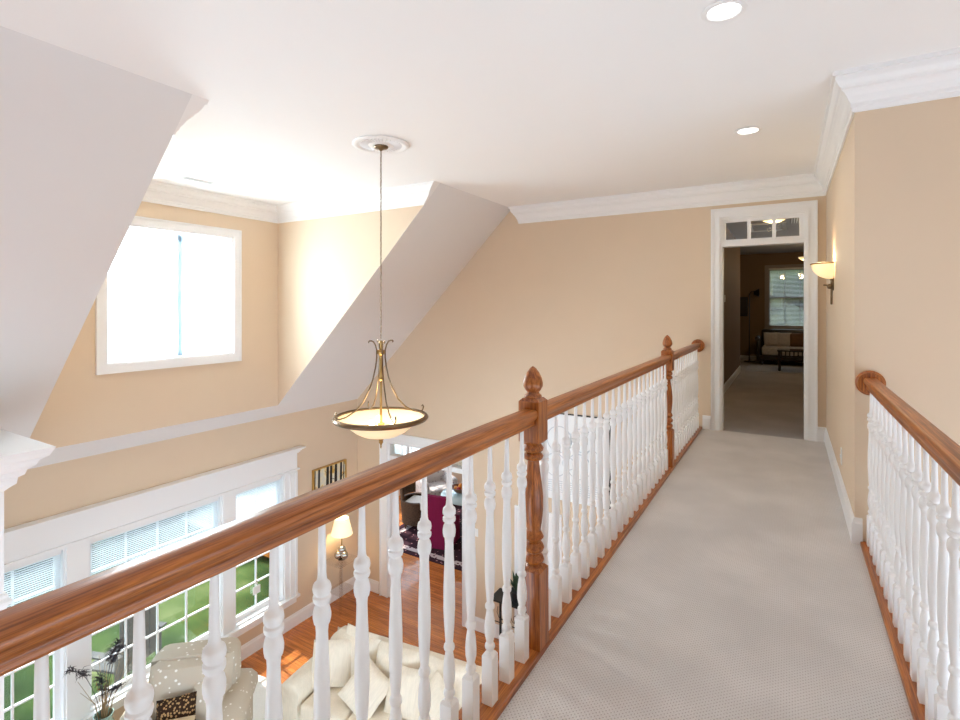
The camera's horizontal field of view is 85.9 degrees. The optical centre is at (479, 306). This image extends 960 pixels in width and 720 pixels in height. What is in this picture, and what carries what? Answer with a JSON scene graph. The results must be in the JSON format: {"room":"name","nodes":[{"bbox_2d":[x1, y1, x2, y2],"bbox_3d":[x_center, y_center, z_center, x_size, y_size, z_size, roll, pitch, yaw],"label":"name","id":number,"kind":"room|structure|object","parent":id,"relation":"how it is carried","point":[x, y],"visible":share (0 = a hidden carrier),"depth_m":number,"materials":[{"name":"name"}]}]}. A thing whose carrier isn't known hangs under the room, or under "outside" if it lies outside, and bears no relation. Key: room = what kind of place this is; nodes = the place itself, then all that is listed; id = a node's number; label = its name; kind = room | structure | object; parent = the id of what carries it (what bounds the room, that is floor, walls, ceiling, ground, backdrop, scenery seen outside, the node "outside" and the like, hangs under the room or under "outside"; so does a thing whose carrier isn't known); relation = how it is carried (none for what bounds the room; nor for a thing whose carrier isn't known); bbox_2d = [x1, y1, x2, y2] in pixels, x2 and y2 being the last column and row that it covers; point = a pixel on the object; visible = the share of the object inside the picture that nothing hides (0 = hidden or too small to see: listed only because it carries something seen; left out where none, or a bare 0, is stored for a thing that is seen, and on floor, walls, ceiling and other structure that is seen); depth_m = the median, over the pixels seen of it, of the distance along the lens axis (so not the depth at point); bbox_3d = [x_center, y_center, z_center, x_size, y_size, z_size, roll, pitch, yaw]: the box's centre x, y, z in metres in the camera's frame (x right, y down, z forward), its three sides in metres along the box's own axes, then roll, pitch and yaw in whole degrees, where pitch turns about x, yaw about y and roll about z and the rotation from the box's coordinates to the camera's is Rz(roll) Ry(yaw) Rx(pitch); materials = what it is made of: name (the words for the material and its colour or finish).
{"room":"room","nodes":[
{"label":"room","id":0,"kind":"room"},
{"bbox_2d":[30,201,277,447],"bbox_3d":[-3.511,-0.035,5.892,0.130,2.749,2.900,0,0,31],"label":"wall","id":1,"kind":"structure","parent":0,"point":[82,406],"depth_m":5.93,"materials":[{"name":"beige paint"}]},
{"bbox_2d":[95,216,241,374],"bbox_3d":[-3.494,-0.142,5.888,0.164,1.649,1.594,0,0,31],"label":"window","id":2,"kind":"structure","parent":1,"relation":"in","point":[138,227],"depth_m":5.91,"materials":[{"name":"white wood"}]},
{"bbox_2d":[110,351,230,360],"bbox_3d":[-3.483,0.556,5.881,0.020,0.020,1.366,0,0,31],"label":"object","id":3,"kind":"object","parent":2,"relation":"attached to","point":[223,351],"visible":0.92,"depth_m":5.75,"materials":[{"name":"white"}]},
{"bbox_2d":[173,94,208,135],"bbox_3d":[-2.970,-1.249,4.039,2.699,0.222,0.112,0,0,31],"label":"crown molding","id":4,"kind":"structure","parent":1,"relation":"attached to","point":[195,104],"depth_m":3.38,"materials":[{"name":"white paint"}]},
{"bbox_2d":[142,180,277,222],"bbox_3d":[-3.407,-1.249,5.830,0.112,0.222,2.740,0,0,31],"label":"crown molding","id":5,"kind":"structure","parent":1,"relation":"attached to","point":[157,192],"depth_m":6.13,"materials":[{"name":"white paint"}]},
{"bbox_2d":[4,399,356,719],"bbox_3d":[-4.274,3.127,5.020,0.160,3.227,8.640,0,0,31],"label":"wall","id":6,"kind":"structure","parent":0,"point":[41,492],"depth_m":6.46,"materials":[{"name":"beige paint"}]},
{"bbox_2d":[4,548,65,719],"bbox_3d":[-4.367,3.275,4.834,0.130,1.790,0.765,0,0,31],"label":"window","id":7,"kind":"structure","parent":6,"relation":"in","point":[59,656],"depth_m":5.12,"materials":[{"name":"white wood"}]},
{"bbox_2d":[4,445,305,719],"bbox_3d":[-3.652,3.163,5.921,0.245,2.255,3.915,0,0,31],"label":"window","id":8,"kind":"structure","parent":6,"relation":"in","point":[204,636],"depth_m":5.69,"materials":[{"name":"white wood"}]},
{"bbox_2d":[4,550,60,606],"bbox_3d":[-4.348,2.872,4.823,0.045,0.939,0.705,0,0,31],"label":"window blind","id":9,"kind":"object","parent":8,"relation":"attached to","point":[55,554],"visible":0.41,"depth_m":4.94,"materials":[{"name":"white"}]},
{"bbox_2d":[90,497,218,574],"bbox_3d":[-3.682,2.872,5.939,0.045,0.939,1.399,0,0,31],"label":"window blind","id":10,"kind":"object","parent":8,"relation":"attached to","point":[197,506],"visible":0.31,"depth_m":5.85,"materials":[{"name":"white fabric"}]},
{"bbox_2d":[236,477,280,518],"bbox_3d":[-3.024,2.872,7.042,0.045,0.939,0.705,0,0,31],"label":"window blind","id":11,"kind":"object","parent":8,"relation":"attached to","point":[275,480],"visible":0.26,"depth_m":7.03,"materials":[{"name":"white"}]},
{"bbox_2d":[236,475,283,626],"bbox_3d":[-3.043,3.275,7.053,0.130,1.790,0.765,0,0,31],"label":"window","id":12,"kind":"structure","parent":6,"relation":"in","point":[255,610],"depth_m":7.15,"materials":[{"name":"white wood"}]},
{"bbox_2d":[253,582,259,594],"bbox_3d":[-3.053,3.836,7.051,0.012,0.158,0.110,0,0,31],"label":"tag","id":13,"kind":"object","parent":12,"relation":"hanging from","point":[256,589],"visible":1,"depth_m":7.04,"materials":[{"name":"white plastic"}]},
{"bbox_2d":[241,576,355,660],"bbox_3d":[-4.224,4.545,4.932,0.016,0.190,8.540,0,0,31],"label":"baseboard","id":14,"kind":"structure","parent":6,"relation":"attached to","point":[293,620],"depth_m":7.52,"materials":[{"name":"white wood"}]},
{"bbox_2d":[312,459,346,489],"bbox_3d":[-2.345,2.740,8.061,0.034,0.560,0.680,0,0,31],"label":"framed painting","id":15,"kind":"object","parent":6,"relation":"attached to","point":[333,472],"visible":0.65,"depth_m":8.05,"materials":[{"name":"gold metal"}]},
{"bbox_2d":[0,26,509,468],"bbox_3d":[-3.032,0.017,4.220,2.993,3.033,8.540,0,0,31],"label":"ceiling","id":16,"kind":"structure","parent":0,"point":[84,139],"depth_m":3.58,"materials":[{"name":"white paint"}]},
{"bbox_2d":[278,205,423,404],"bbox_3d":[-1.575,-0.011,6.378,2.698,2.698,0.080,0,0,31],"label":"wall","id":17,"kind":"structure","parent":0,"point":[324,264],"depth_m":6.61,"materials":[{"name":"beige paint"}]},
{"bbox_2d":[276,181,439,222],"bbox_3d":[-1.623,-1.249,6.296,2.699,0.222,0.112,0,0,31],"label":"crown molding","id":18,"kind":"structure","parent":17,"relation":"attached to","point":[417,194],"depth_m":6.20,"materials":[{"name":"white paint"}]},
{"bbox_2d":[241,492,498,683],"bbox_3d":[0.237,4.700,5.274,13.000,0.120,13.700,0,0,31],"label":"floor","id":19,"kind":"structure","parent":0,"point":[299,640],"depth_m":7.59,"materials":[{"name":"brown wood"}]},
{"bbox_2d":[0,429,55,719],"bbox_3d":[-3.805,2.810,3.360,1.153,3.660,1.303,0,0,31],"label":"tall cabinet","id":20,"kind":"object","parent":19,"relation":"on","point":[18,453],"visible":0.92,"depth_m":3.54,"materials":[{"name":"white wood"}]},
{"bbox_2d":[63,637,131,719],"bbox_3d":[-3.723,3.976,5.043,0.572,1.327,0.432,0,0,-35],"label":"potted plant","id":21,"kind":"object","parent":19,"relation":"on","point":[106,713],"visible":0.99,"depth_m":5.07,"materials":[{"name":"green plant"}]},
{"bbox_2d":[252,675,282,719],"bbox_3d":[-1.874,4.633,4.654,3.180,0.014,2.630,0,0,24],"label":"area rug","id":22,"kind":"object","parent":19,"relation":"on","point":[259,696],"visible":0.26,"depth_m":6.08,"materials":[{"name":"white carpet"}]},
{"bbox_2d":[119,637,257,719],"bbox_3d":[-2.974,4.153,5.201,1.206,0.946,1.012,0,0,-11],"label":"armchair","id":23,"kind":"object","parent":22,"relation":"on","point":[175,670],"visible":0.48,"depth_m":5.36,"materials":[{"name":"beige fabric"}]},
{"bbox_2d":[156,691,196,719],"bbox_3d":[-3.006,4.026,5.104,0.376,0.296,0.178,0,0,-17],"label":"throw pillow","id":24,"kind":"object","parent":23,"relation":"on","point":[184,705],"visible":0.93,"depth_m":5.09,"materials":[{"name":"fabric"}]},
{"bbox_2d":[170,715,195,719],"bbox_3d":[-2.938,4.080,4.913,0.360,0.190,0.237,0,0,-14],"label":"throw pillow","id":25,"kind":"object","parent":23,"relation":"on","point":[192,717],"visible":1,"depth_m":5.01,"materials":[{"name":"beige fabric"}]},
{"bbox_2d":[150,652,234,719],"bbox_3d":[-3.010,3.959,5.380,0.812,0.537,0.332,0,0,-11],"label":"cushion","id":26,"kind":"object","parent":23,"relation":"on","point":[172,674],"depth_m":5.31,"materials":[{"name":"beige fabric"}]},
{"bbox_2d":[192,681,227,719],"bbox_3d":[-2.776,4.005,5.231,0.372,0.351,0.191,0,0,2],"label":"throw pillow","id":27,"kind":"object","parent":23,"relation":"on","point":[200,703],"visible":0.31,"depth_m":5.18,"materials":[{"name":"beige fabric"}]},
{"bbox_2d":[281,625,481,719],"bbox_3d":[-0.943,4.174,5.484,2.240,0.903,0.910,0,0,24],"label":"sofa","id":28,"kind":"object","parent":22,"relation":"on","point":[297,690],"visible":0.23,"depth_m":5.48,"materials":[{"name":"beige fabric"}]},
{"bbox_2d":[301,687,352,719],"bbox_3d":[-1.514,4.245,5.594,0.559,0.160,0.650,0,0,24],"label":"seat cushion","id":29,"kind":"object","parent":28,"relation":"on","point":[339,710],"depth_m":5.39,"materials":[{"name":"beige fabric"}]},
{"bbox_2d":[311,639,350,688],"bbox_3d":[-1.628,3.946,5.715,0.481,0.455,0.244,0,0,-7],"label":"throw pillow","id":30,"kind":"object","parent":28,"relation":"on","point":[339,650],"visible":0.58,"depth_m":5.67,"materials":[{"name":"beige fabric"}]},
{"bbox_2d":[336,627,380,675],"bbox_3d":[-1.407,3.966,5.836,0.597,0.485,0.305,0,0,24],"label":"cushion","id":31,"kind":"object","parent":28,"relation":"on","point":[374,644],"depth_m":5.74,"materials":[{"name":"beige fabric"}]},
{"bbox_2d":[346,623,378,638],"bbox_3d":[-1.384,3.885,5.848,0.467,0.446,0.209,0,0,21],"label":"throw pillow","id":32,"kind":"object","parent":28,"relation":"on","point":[351,629],"visible":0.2,"depth_m":5.89,"materials":[{"name":"beige fabric"}]},
{"bbox_2d":[338,659,388,718],"bbox_3d":[-1.197,4.005,5.404,0.508,0.442,0.337,0,0,38],"label":"throw pillow","id":33,"kind":"object","parent":28,"relation":"on","point":[378,687],"visible":0.61,"depth_m":5.34,"materials":[{"name":"beige fabric"}]},
{"bbox_2d":[347,696,406,719],"bbox_3d":[-0.996,4.245,5.365,0.559,0.160,0.650,0,0,24],"label":"seat cushion","id":34,"kind":"object","parent":28,"relation":"on","point":[379,714],"depth_m":5.27,"materials":[{"name":"beige fabric"}]},
{"bbox_2d":[375,640,419,678],"bbox_3d":[-0.889,3.966,5.607,0.597,0.485,0.305,0,0,24],"label":"cushion","id":35,"kind":"object","parent":28,"relation":"on","point":[410,658],"depth_m":5.57,"materials":[{"name":"beige fabric"}]},
{"bbox_2d":[384,665,419,719],"bbox_3d":[-0.776,3.966,5.317,0.469,0.435,0.255,0,0,25],"label":"throw pillow","id":36,"kind":"object","parent":28,"relation":"on","point":[410,678],"visible":0.59,"depth_m":5.24,"materials":[{"name":"beige fabric"}]},
{"bbox_2d":[419,669,444,719],"bbox_3d":[-0.427,3.966,5.119,0.264,0.461,0.500,0,0,-33],"label":"throw pillow","id":37,"kind":"object","parent":28,"relation":"on","point":[437,685],"visible":0.34,"depth_m":5.10,"materials":[{"name":"beige fabric"}]},
{"bbox_2d":[428,655,466,709],"bbox_3d":[-0.370,3.966,5.378,0.597,0.485,0.305,0,0,24],"label":"cushion","id":38,"kind":"object","parent":28,"relation":"on","point":[434,663],"depth_m":5.32,"materials":[{"name":"beige fabric"}]},
{"bbox_2d":[399,504,461,570],"bbox_3d":[0.144,4.633,10.582,3.500,0.014,3.080,0,0,31],"label":"area rug","id":39,"kind":"object","parent":19,"relation":"on","point":[409,536],"visible":0.02,"depth_m":9.97,"materials":[{"name":"purple carpet"}]},
{"bbox_2d":[400,482,427,529],"bbox_3d":[-1.362,4.146,10.961,0.676,0.960,0.679,0,0,21],"label":"wicker armchair","id":40,"kind":"object","parent":39,"relation":"on","point":[411,502],"visible":0.66,"depth_m":10.74,"materials":[{"name":"brown wicker"}]},
{"bbox_2d":[406,495,420,509],"bbox_3d":[-1.289,4.146,10.933,0.520,0.120,0.500,0,0,21],"label":"seat cushion","id":41,"kind":"object","parent":40,"relation":"on","point":[414,499],"depth_m":10.90,"materials":[{"name":"white fabric"}]},
{"bbox_2d":[416,470,457,495],"bbox_3d":[-1.059,4.186,12.243,0.860,0.880,0.760,0,0,-29],"label":"upholstered chair","id":42,"kind":"object","parent":39,"relation":"on","point":[436,482],"visible":0.36,"depth_m":12.16,"materials":[{"name":"grey fabric"}]},
{"bbox_2d":[427,494,459,549],"bbox_3d":[-0.751,4.126,10.129,0.600,1.000,0.595,0,0,19],"label":"slipcovered chair","id":43,"kind":"object","parent":39,"relation":"on","point":[436,503],"visible":0.47,"depth_m":9.88,"materials":[{"name":"fabric"}]},
{"bbox_2d":[441,489,461,525],"bbox_3d":[-0.151,4.255,10.711,1.330,0.759,1.330,0,0,31],"label":"dining table","id":44,"kind":"object","parent":39,"relation":"on","point":[456,497],"visible":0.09,"depth_m":10.55,"materials":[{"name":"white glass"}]},
{"bbox_2d":[452,483,461,493],"bbox_3d":[-0.405,3.816,10.793,0.410,0.120,0.410,0,0,31],"label":"fruit bowl","id":45,"kind":"object","parent":44,"relation":"on","point":[457,484],"visible":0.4,"depth_m":10.68,"materials":[{"name":"white ceramic"}]},
{"bbox_2d":[493,588,518,634],"bbox_3d":[0.544,4.260,6.803,0.800,0.760,0.300,0,0,31],"label":"console table","id":46,"kind":"object","parent":19,"relation":"on","point":[498,595],"visible":0.2,"depth_m":6.92,"materials":[{"name":"black metal"}]},
{"bbox_2d":[510,572,518,602],"bbox_3d":[0.498,3.699,6.831,0.196,0.361,0.224,0,0,-38],"label":"potted plant","id":47,"kind":"object","parent":46,"relation":"on","point":[514,583],"visible":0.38,"depth_m":6.80,"materials":[{"name":"green plant"}]},
{"bbox_3d":[-2.159,4.279,8.020,0.380,0.722,0.400,0,0,31],"label":"side table","id":48,"kind":"object","parent":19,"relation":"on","visible":0},
{"bbox_2d":[331,515,352,560],"bbox_3d":[-2.147,3.595,8.013,0.330,0.645,0.330,0,0,31],"label":"table lamp","id":49,"kind":"object","parent":48,"relation":"on","point":[341,528],"visible":0.98,"depth_m":7.93,"materials":[{"name":"beige fabric"}]},
{"bbox_2d":[399,460,461,495],"bbox_3d":[-0.377,3.160,10.392,5.300,2.960,4.540,0,0,31],"label":"wall","id":50,"kind":"structure","parent":0,"point":[458,476],"depth_m":12.88,"materials":[{"name":"beige paint"}]},
{"bbox_2d":[401,446,418,454],"bbox_3d":[-2.625,2.930,11.699,0.040,1.600,4.400,0,0,31],"label":"window","id":51,"kind":"structure","parent":50,"relation":"in","point":[401,446],"depth_m":12.88,"materials":[{"name":"white glass"}]},
{"bbox_2d":[0,0,959,254],"bbox_3d":[2.409,-1.410,6.074,10.090,0.100,17.300,0,0,31],"label":"ceiling","id":52,"kind":"structure","parent":0,"point":[509,103],"depth_m":3.13,"materials":[{"name":"white paint"}]},
{"bbox_2d":[180,176,215,183],"bbox_3d":[-3.014,-1.355,5.526,0.110,0.008,0.340,0,0,31],"label":"ceiling vent","id":53,"kind":"object","parent":52,"relation":"in","point":[183,177],"visible":1,"depth_m":5.51,"materials":[{"name":"white metal"}]},
{"bbox_2d":[332,135,427,447],"bbox_3d":[-0.826,-0.087,4.305,0.788,2.543,0.788,0,0,31],"label":"pendant chandelier","id":54,"kind":"object","parent":52,"relation":"hanging from","point":[380,423],"visible":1,"depth_m":4.29,"materials":[{"name":"brown metal"}]},
{"bbox_2d":[701,0,746,22],"bbox_3d":[1.117,-1.354,2.363,0.192,0.010,0.192,0,0,31],"label":"recessed light","id":55,"kind":"object","parent":52,"relation":"in","point":[719,11],"visible":1,"depth_m":2.36,"materials":[{"name":"white plastic"}]},
{"bbox_2d":[734,126,761,134],"bbox_3d":[2.059,-1.354,3.965,0.192,0.010,0.192,0,0,31],"label":"recessed light","id":56,"kind":"object","parent":52,"relation":"in","point":[747,130],"visible":1,"depth_m":3.96,"materials":[{"name":"white ceramic"}]},
{"bbox_2d":[751,222,786,231],"bbox_3d":[4.868,-1.349,8.740,0.560,0.019,0.900,0,0,31],"label":"attic hatch","id":57,"kind":"object","parent":52,"relation":"attached to","point":[761,227],"visible":0.81,"depth_m":8.70,"materials":[{"name":"white paint"}]},
{"bbox_2d":[763,219,784,222],"bbox_3d":[4.031,-1.213,7.085,0.354,0.114,0.354,0,0,31],"label":"ceiling light","id":58,"kind":"object","parent":52,"relation":"attached to","point":[777,220],"visible":0.26,"depth_m":7.04,"materials":[{"name":"white glass"}]},
{"bbox_2d":[790,218,798,222],"bbox_3d":[5.050,-1.351,7.933,0.480,0.015,0.640,0,0,31],"label":"ceiling vent","id":59,"kind":"object","parent":52,"relation":"in","point":[792,220],"visible":0.2,"depth_m":8.05,"materials":[{"name":"white metal"}]},
{"bbox_2d":[357,196,825,631],"bbox_3d":[2.309,1.665,6.075,10.263,6.150,0.120,0,0,31],"label":"wall","id":60,"kind":"structure","parent":0,"point":[581,302],"depth_m":6.83,"materials":[{"name":"beige paint"}]},
{"bbox_2d":[368,578,378,593],"bbox_3d":[-1.843,4.545,8.475,0.473,0.190,0.016,0,0,31],"label":"baseboard","id":61,"kind":"structure","parent":60,"relation":"attached to","point":[374,585],"depth_m":8.39,"materials":[{"name":"white wood"}]},
{"bbox_2d":[379,434,468,626],"bbox_3d":[-0.832,3.320,7.933,1.740,2.640,0.169,0,0,31],"label":"door frame","id":62,"kind":"structure","parent":60,"relation":"in","point":[387,453],"depth_m":8.24,"materials":[{"name":"white wood"}]},
{"bbox_2d":[474,616,512,638],"bbox_3d":[0.163,4.545,7.277,0.680,0.190,0.016,0,0,31],"label":"baseboard","id":63,"kind":"structure","parent":60,"relation":"attached to","point":[480,623],"depth_m":7.34,"materials":[{"name":"white wood"}]},
{"bbox_2d":[514,505,561,641],"bbox_3d":[0.772,3.678,6.902,0.680,1.925,0.036,0,0,31],"label":"door","id":64,"kind":"structure","parent":60,"relation":"in","point":[550,529],"depth_m":6.82,"materials":[{"name":"white wood"}]},
{"bbox_2d":[539,413,610,509],"bbox_3d":[1.164,1.950,6.671,1.060,1.130,0.029,0,0,31],"label":"framed print","id":65,"kind":"object","parent":60,"relation":"attached to","point":[550,440],"visible":0.28,"depth_m":6.67,"materials":[{"name":"paper"}]},
{"bbox_2d":[508,173,824,223],"bbox_3d":[1.962,-1.249,6.147,3.602,0.222,0.112,0,0,31],"label":"crown molding","id":66,"kind":"structure","parent":60,"relation":"attached to","point":[801,185],"depth_m":5.96,"materials":[{"name":"white paint"}]},
{"bbox_2d":[702,415,710,428],"bbox_3d":[2.565,1.305,5.843,0.086,0.150,0.016,0,0,31],"label":"baseboard","id":67,"kind":"structure","parent":60,"relation":"attached to","point":[706,420],"depth_m":5.84,"materials":[{"name":"white wood"}]},
{"bbox_2d":[711,200,817,441],"bbox_3d":[3.066,0.142,5.608,1.005,2.475,0.166,0,0,31],"label":"door frame","id":68,"kind":"structure","parent":60,"relation":"in","point":[806,211],"depth_m":5.54,"materials":[{"name":"white wood"}]},
{"bbox_2d":[818,427,825,441],"bbox_3d":[3.500,1.305,5.285,0.077,0.150,0.016,0,0,31],"label":"baseboard","id":69,"kind":"structure","parent":60,"relation":"attached to","point":[821,430],"depth_m":5.28,"materials":[{"name":"white wood"}]},
{"bbox_2d":[497,360,912,719],"bbox_3d":[3.117,1.400,5.710,5.500,0.040,17.400,0,0,31],"label":"floor","id":70,"kind":"structure","parent":0,"point":[742,590],"depth_m":2.39,"materials":[{"name":"beige carpet"}]},
{"bbox_2d":[744,289,758,361],"bbox_3d":[6.849,0.459,13.025,0.350,1.850,0.270,0,0,31],"label":"floor lamp","id":71,"kind":"object","parent":70,"relation":"on","point":[756,292],"visible":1,"depth_m":13.04,"materials":[{"name":"black metal"}]},
{"bbox_2d":[745,364,803,373],"bbox_3d":[7.118,1.378,11.194,2.350,0.012,1.440,0,0,31],"label":"area rug","id":72,"kind":"object","parent":70,"relation":"on","point":[751,367],"visible":0.36,"depth_m":11.33,"materials":[{"name":"grey carpet"}]},
{"bbox_2d":[777,348,803,370],"bbox_3d":[6.921,1.147,11.009,1.000,0.450,0.540,0,0,31],"label":"coffee table","id":73,"kind":"object","parent":72,"relation":"on","point":[779,350],"visible":0.49,"depth_m":11.01,"materials":[{"name":"black wood"}]},
{"bbox_2d":[755,329,803,364],"bbox_3d":[7.572,0.964,12.256,1.820,0.840,0.790,0,0,31],"label":"sofa","id":74,"kind":"object","parent":70,"relation":"on","point":[763,352],"visible":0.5,"depth_m":12.32,"materials":[{"name":"black wood"}]},
{"bbox_2d":[763,332,778,345],"bbox_3d":[7.089,0.780,12.539,0.340,0.323,0.166,0,0,19],"label":"throw pillow","id":75,"kind":"object","parent":74,"relation":"on","point":[770,339],"visible":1,"depth_m":12.50,"materials":[{"name":"beige fabric"}]},
{"bbox_2d":[762,345,803,355],"bbox_3d":[7.508,1.044,12.149,1.520,0.200,0.540,0,0,31],"label":"seat cushion","id":76,"kind":"object","parent":74,"relation":"on","point":[766,350],"depth_m":12.18,"materials":[{"name":"beige fabric"}]},
{"bbox_2d":[776,332,790,346],"bbox_3d":[7.295,0.780,12.416,0.340,0.323,0.166,0,0,39],"label":"throw pillow","id":77,"kind":"object","parent":74,"relation":"on","point":[783,339],"visible":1,"depth_m":12.37,"materials":[{"name":"beige fabric"}]},
{"bbox_2d":[789,333,803,346],"bbox_3d":[7.535,0.780,12.273,0.340,0.323,0.166,0,0,25],"label":"throw pillow","id":78,"kind":"object","parent":74,"relation":"on","point":[796,339],"visible":0.94,"depth_m":12.23,"materials":[{"name":"brown fabric"}]},
{"bbox_2d":[724,226,803,383],"bbox_3d":[5.311,0.035,9.384,5.700,2.790,8.640,0,0,31],"label":"wall","id":79,"kind":"structure","parent":0,"point":[743,274],"depth_m":12.99,"materials":[{"name":"brown paint"}]},
{"bbox_2d":[724,366,740,392],"bbox_3d":[4.076,1.319,8.549,0.016,0.130,5.940,0,0,31],"label":"baseboard","id":80,"kind":"structure","parent":79,"relation":"attached to","point":[734,375],"depth_m":9.34,"materials":[{"name":"white wood"}]},
{"bbox_2d":[740,297,747,315],"bbox_3d":[6.825,-0.010,13.366,0.200,0.500,0.049,0,0,31],"label":"framed picture","id":81,"kind":"object","parent":79,"relation":"attached to","point":[743,300],"depth_m":13.34,"materials":[{"name":"black metal"}]},
{"bbox_2d":[740,355,803,362],"bbox_3d":[7.469,1.319,13.001,5.500,0.130,0.016,0,0,31],"label":"baseboard","id":82,"kind":"structure","parent":79,"relation":"in","point":[742,357],"depth_m":13.25,"materials":[{"name":"white wood"}]},
{"bbox_2d":[765,264,803,329],"bbox_3d":[7.779,-0.225,12.846,1.210,1.670,0.125,0,0,31],"label":"window","id":83,"kind":"structure","parent":79,"relation":"in","point":[767,272],"depth_m":13.03,"materials":[{"name":"grey paint"}]},
{"bbox_2d":[769,267,803,325],"bbox_3d":[7.779,-0.259,12.846,1.030,1.437,0.035,0,0,31],"label":"window blind","id":84,"kind":"object","parent":83,"relation":"attached to","point":[799,268],"visible":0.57,"depth_m":12.91,"materials":[{"name":"white plastic"}]},
{"bbox_2d":[826,122,851,506],"bbox_3d":[2.948,0.250,4.168,0.120,3.260,2.500,0,0,31],"label":"wall","id":85,"kind":"structure","parent":0,"point":[839,194],"depth_m":3.83,"materials":[{"name":"beige paint"}]},
{"bbox_2d":[810,262,833,304],"bbox_3d":[2.928,-0.203,4.421,0.172,0.365,0.329,0,0,31],"label":"wall sconce","id":86,"kind":"object","parent":85,"relation":"attached to","point":[822,269],"visible":1,"depth_m":4.35,"materials":[{"name":"beige glass"}]},
{"bbox_2d":[814,74,853,195],"bbox_3d":[2.789,-1.249,4.128,0.112,0.222,2.732,0,0,31],"label":"crown molding","id":87,"kind":"structure","parent":85,"relation":"attached to","point":[838,117],"depth_m":3.68,"materials":[{"name":"white paint"}]},
{"bbox_2d":[824,428,854,543],"bbox_3d":[2.855,1.305,4.145,0.016,0.150,2.636,0,0,31],"label":"baseboard","id":88,"kind":"structure","parent":85,"relation":"attached to","point":[845,503],"depth_m":3.60,"materials":[{"name":"white wood"}]},
{"bbox_2d":[840,447,841,464],"bbox_3d":[2.614,1.080,3.738,0.012,0.115,0.070,0,0,31],"label":"wall outlet","id":89,"kind":"object","parent":85,"relation":"attached to","point":[840,447],"visible":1,"depth_m":3.73,"materials":[{"name":"white plastic"}]},
{"bbox_2d":[852,96,959,541],"bbox_3d":[3.799,1.630,2.135,3.665,6.020,0.120,0,0,31],"label":"wall","id":90,"kind":"structure","parent":0,"point":[906,158],"depth_m":2.90,"materials":[{"name":"beige paint"}]},
{"bbox_2d":[855,517,862,544],"bbox_3d":[2.206,1.305,3.006,0.037,0.150,0.016,0,0,31],"label":"baseboard","id":91,"kind":"structure","parent":90,"relation":"attached to","point":[858,521],"depth_m":3.00,"materials":[{"name":"white wood"}]},
{"bbox_2d":[833,47,959,112],"bbox_3d":[3.691,-1.249,2.064,3.777,0.222,0.112,0,0,31],"label":"crown molding","id":92,"kind":"structure","parent":90,"relation":"attached to","point":[935,75],"depth_m":2.86,"materials":[{"name":"white paint"}]},
{"bbox_3d":[0.859,1.570,1.898,1.440,0.340,8.540,0,0,31],"label":"trim","id":93,"kind":"structure","parent":0,"visible":0},
{"bbox_2d":[0,335,704,719],"bbox_3d":[0.302,0.820,2.230,0.144,1.160,8.539,0,0,31],"label":"balustrade","id":94,"kind":"object","parent":93,"relation":"on","point":[32,629],"visible":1,"depth_m":1.56,"materials":[{"name":"brown wood"}]},
{"bbox_2d":[855,370,959,719],"bbox_3d":[0.742,0.883,0.442,0.149,1.033,5.919,0,0,31],"label":"balustrade","id":95,"kind":"object","parent":93,"relation":"on","point":[911,551],"visible":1,"depth_m":1.88,"materials":[{"name":"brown wood"}]},
{"bbox_3d":[-3.483,-0.811,5.881,0.020,0.022,1.366,0,0,31],"label":"curtain rod","id":96,"kind":"object","parent":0,"visible":0},
{"bbox_2d":[108,229,182,360],"bbox_3d":[-3.632,-0.135,5.622,0.032,1.390,0.781,0,0,31],"label":"window pane","id":97,"kind":"object","parent":96,"relation":"hanging from","point":[143,318],"visible":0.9,"depth_m":5.60,"materials":[{"name":"white glass"}]},
{"bbox_2d":[177,234,230,355],"bbox_3d":[-3.299,-0.135,6.179,0.032,1.390,0.674,0,0,31],"label":"window pane","id":98,"kind":"object","parent":96,"relation":"hanging from","point":[206,262],"visible":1,"depth_m":6.19,"materials":[{"name":"white glass"}]},
{"bbox_3d":[28.280,4.915,26.210,38.300,0.170,46.000,0,0,31],"label":"lawn","id":99,"kind":"structure","parent":0,"visible":0},
{"bbox_2d":[770,270,803,325],"bbox_3d":[10.636,0.545,17.040,8.137,7.360,2.820,0,0,33],"label":"tree","id":100,"kind":"object","parent":99,"relation":"on","point":[802,271],"visible":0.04,"depth_m":16.25,"materials":[{"name":"green plant"}]},
{"label":"outside","id":101,"kind":"structure","parent":0,"visible":0},
{"bbox_2d":[4,521,268,719],"bbox_3d":[-17.659,4.940,16.364,32.900,0.120,70.000,0,0,31],"label":"window panes","id":102,"kind":"structure","parent":101,"point":[172,610],"depth_m":8.21,"materials":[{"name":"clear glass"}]},
{"bbox_2d":[136,510,192,530],"bbox_3d":[-7.353,4.132,11.882,2.079,1.818,2.185,0,0,31],"label":"shrub","id":103,"kind":"object","parent":102,"relation":"on","point":[192,510],"visible":0.02,"depth_m":11.34,"materials":[{"name":"green plant"}]},
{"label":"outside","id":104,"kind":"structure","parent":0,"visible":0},
{"bbox_3d":[-5.660,4.930,3.612,0.777,0.140,12.400,0,0,31],"label":"patio","id":105,"kind":"object","parent":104,"visible":0},
{"bbox_2d":[92,606,166,683],"bbox_3d":[-4.594,4.360,6.644,0.600,1.000,0.780,0,0,11],"label":"patio chair","id":106,"kind":"object","parent":105,"relation":"on","point":[150,614],"visible":0.36,"depth_m":6.46,"materials":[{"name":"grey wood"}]},
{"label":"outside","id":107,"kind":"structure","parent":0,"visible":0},
{"bbox_2d":[181,444,417,530],"bbox_3d":[-2.771,4.850,22.966,11.700,0.060,23.400,0,0,31],"label":"sky","id":108,"kind":"structure","parent":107,"point":[397,447],"depth_m":12.72,"materials":[{"name":"white"}]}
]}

